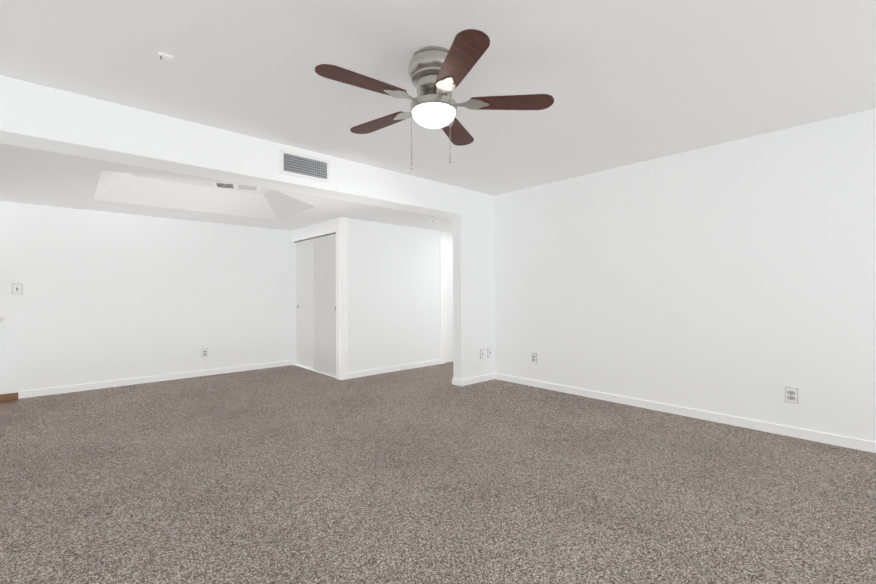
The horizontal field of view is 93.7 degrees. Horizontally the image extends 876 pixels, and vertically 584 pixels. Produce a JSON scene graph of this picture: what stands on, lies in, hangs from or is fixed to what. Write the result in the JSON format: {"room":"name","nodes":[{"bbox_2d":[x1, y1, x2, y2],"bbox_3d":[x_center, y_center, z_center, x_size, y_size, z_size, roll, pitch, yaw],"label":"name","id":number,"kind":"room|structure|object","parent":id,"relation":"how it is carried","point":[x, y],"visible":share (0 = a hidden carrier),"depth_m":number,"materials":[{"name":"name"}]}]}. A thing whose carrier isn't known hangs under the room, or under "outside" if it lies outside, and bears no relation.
{"room":"empty living room","nodes":[
{"label":"empty living room","id":0,"kind":"room"},
{"bbox_2d":[0,399,17,441],"bbox_3d":[-2.761,1.192,1.197,1.739,0.052,7.550,0,0,-42],"label":"floor","id":1,"kind":"structure","parent":0,"point":[7,407],"depth_m":4.02,"materials":[{"name":"beige wood"}]},
{"bbox_2d":[0,201,295,393],"bbox_3d":[-3.119,-0.104,6.076,7.800,2.580,0.120,0,0,-42],"label":"wall","id":2,"kind":"structure","parent":0,"point":[106,296],"depth_m":5.27,"materials":[{"name":"white paint"}]},
{"bbox_2d":[0,392,17,400],"bbox_3d":[-4.720,1.150,4.513,0.151,0.068,0.011,0,0,-42],"label":"trim","id":3,"kind":"structure","parent":2,"relation":"attached to","point":[9,396],"depth_m":4.51,"materials":[{"name":"brown wood"}]},
{"bbox_2d":[12,283,21,293],"bbox_3d":[-4.672,-0.034,4.559,0.078,0.122,0.019,0,0,-42],"label":"light switch","id":4,"kind":"object","parent":2,"relation":"attached to","point":[16,288],"visible":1,"depth_m":4.56,"materials":[{"name":"white plastic"}]},
{"bbox_2d":[18,360,291,398],"bbox_3d":[-3.516,1.147,5.614,3.109,0.078,0.012,0,0,-42],"label":"baseboard","id":5,"kind":"structure","parent":2,"relation":"attached to","point":[83,387],"depth_m":5.32,"materials":[{"name":"white paint"}]},
{"bbox_2d":[202,349,207,357],"bbox_3d":[-3.300,0.866,5.815,0.078,0.122,0.010,0,0,-42],"label":"outlet","id":6,"kind":"object","parent":2,"relation":"attached to","point":[204,352],"visible":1,"depth_m":5.81,"materials":[{"name":"white plastic"}]},
{"bbox_2d":[0,143,452,232],"bbox_3d":[-2.127,-1.151,4.992,7.800,0.300,3.070,0,0,-42],"label":"ceiling","id":7,"kind":"structure","parent":0,"point":[38,177],"depth_m":4.68,"materials":[{"name":"white paint"}]},
{"bbox_2d":[213,182,259,191],"bbox_3d":[-2.351,-1.239,4.807,0.480,0.020,0.300,0,0,-23],"label":"air vent","id":8,"kind":"object","parent":7,"relation":"in","point":[235,186],"visible":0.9,"depth_m":4.83,"materials":[{"name":"white plastic"}]},
{"bbox_2d":[428,218,437,221],"bbox_3d":[-0.070,-0.987,5.647,0.132,0.036,0.132,0,0,-42],"label":"smoke detector","id":9,"kind":"object","parent":7,"relation":"attached to","point":[432,219],"visible":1,"depth_m":5.60,"materials":[{"name":"white plastic"}]},
{"bbox_2d":[0,75,493,219],"bbox_3d":[-1.192,-1.183,3.970,7.800,0.430,0.300,0,0,-42],"label":"soffit","id":10,"kind":"structure","parent":0,"point":[37,116],"depth_m":3.14,"materials":[{"name":"white paint"}]},
{"bbox_2d":[280,148,329,182],"bbox_3d":[-1.204,-1.144,3.747,0.480,0.220,0.012,0,0,-42],"label":"air vent","id":11,"kind":"object","parent":10,"relation":"attached to","point":[292,163],"visible":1,"depth_m":3.73,"materials":[{"name":"white plastic"}]},
{"bbox_2d":[292,217,452,372],"bbox_3d":[-0.760,0.091,7.075,2.930,2.180,1.590,0,0,-42],"label":"wall","id":12,"kind":"structure","parent":0,"point":[393,294],"depth_m":6.11,"materials":[{"name":"white paint"}]},
{"bbox_2d":[293,232,335,375],"bbox_3d":[-1.827,0.176,6.151,0.068,1.984,1.468,0,0,-42],"label":"closet door","id":13,"kind":"structure","parent":12,"relation":"in","point":[316,303],"depth_m":6.08,"materials":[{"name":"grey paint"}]},
{"bbox_2d":[291,217,444,379],"bbox_3d":[-1.129,0.092,6.711,1.925,2.179,1.590,0,0,-42],"label":"trim","id":14,"kind":"structure","parent":12,"relation":"attached to","point":[340,227],"depth_m":5.53,"materials":[{"name":"white paint"}]},
{"bbox_2d":[347,359,440,378],"bbox_3d":[-0.620,1.139,6.109,1.790,0.078,0.012,0,0,-42],"label":"baseboard","id":15,"kind":"structure","parent":12,"relation":"attached to","point":[434,362],"depth_m":6.04,"materials":[{"name":"white paint"}]},
{"bbox_2d":[0,361,875,583],"bbox_3d":[0.117,1.192,3.830,6.060,0.050,7.550,0,0,-42],"label":"floor carpet","id":16,"kind":"object","parent":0,"point":[294,474],"visible":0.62,"depth_m":2.41,"materials":[{"name":"grey carpet"}]},
{"bbox_2d":[0,0,875,195],"bbox_3d":[0.580,-1.360,2.286,4.900,0.100,4.620,0,0,-42],"label":"ceiling","id":17,"kind":"structure","parent":0,"point":[624,82],"depth_m":2.41,"materials":[{"name":"white paint"}]},
{"bbox_2d":[158,52,172,60],"bbox_3d":[-1.500,-1.287,2.259,0.065,0.029,0.040,0,0,-42],"label":"bracket","id":18,"kind":"object","parent":17,"relation":"attached to","point":[161,55],"visible":1,"depth_m":2.25,"materials":[{"name":"white plastic"}]},
{"bbox_2d":[315,29,553,169],"bbox_3d":[-0.064,-0.997,2.291,1.255,0.619,1.261,0,0,-42],"label":"ceiling fan","id":19,"kind":"object","parent":17,"relation":"hanging from","point":[437,75],"visible":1,"depth_m":2.19,"materials":[{"name":"brown wood"}]},
{"bbox_2d":[453,214,493,379],"bbox_3d":[0.519,0.101,5.419,0.760,2.140,0.140,0,0,-42],"label":"wall","id":20,"kind":"structure","parent":0,"point":[473,286],"depth_m":5.26,"materials":[{"name":"white paint"}]},
{"bbox_2d":[458,373,493,385],"bbox_3d":[0.517,1.132,5.307,0.630,0.078,0.019,0,0,-42],"label":"baseboard","id":21,"kind":"structure","parent":20,"relation":"attached to","point":[478,379],"depth_m":5.26,"materials":[{"name":"white paint"}]},
{"bbox_2d":[480,349,483,358],"bbox_3d":[0.582,0.811,5.365,0.078,0.122,0.015,0,0,-42],"label":"wall jack","id":22,"kind":"object","parent":20,"relation":"attached to","point":[481,353],"visible":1,"depth_m":5.36,"materials":[{"name":"white plastic"}]},
{"bbox_2d":[488,348,491,357],"bbox_3d":[0.693,0.811,5.467,0.078,0.122,0.015,0,0,-42],"label":"wall jack","id":23,"kind":"object","parent":20,"relation":"attached to","point":[489,352],"visible":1,"depth_m":5.46,"materials":[{"name":"white plastic"}]},
{"bbox_2d":[494,108,875,441],"bbox_3d":[2.355,-0.076,3.888,0.120,2.470,4.600,0,0,-42],"label":"wall","id":24,"kind":"structure","parent":0,"point":[736,278],"depth_m":3.68,"materials":[{"name":"white paint"}]},
{"bbox_2d":[531,353,536,362],"bbox_3d":[1.181,0.818,5.072,0.010,0.122,0.078,0,0,-42],"label":"outlet","id":25,"kind":"object","parent":24,"relation":"attached to","point":[533,357],"visible":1,"depth_m":5.07,"materials":[{"name":"white plastic"}]},
{"bbox_2d":[494,373,875,452],"bbox_3d":[2.309,1.120,3.837,0.012,0.078,4.599,0,0,-42],"label":"baseboard","id":26,"kind":"structure","parent":24,"relation":"attached to","point":[846,442],"depth_m":3.67,"materials":[{"name":"white paint"}]},
{"bbox_2d":[785,387,797,403],"bbox_3d":[2.822,0.826,3.279,0.010,0.122,0.078,0,0,-42],"label":"outlet","id":27,"kind":"object","parent":24,"relation":"attached to","point":[791,395],"visible":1,"depth_m":3.28,"materials":[{"name":"white plastic"}]}
]}

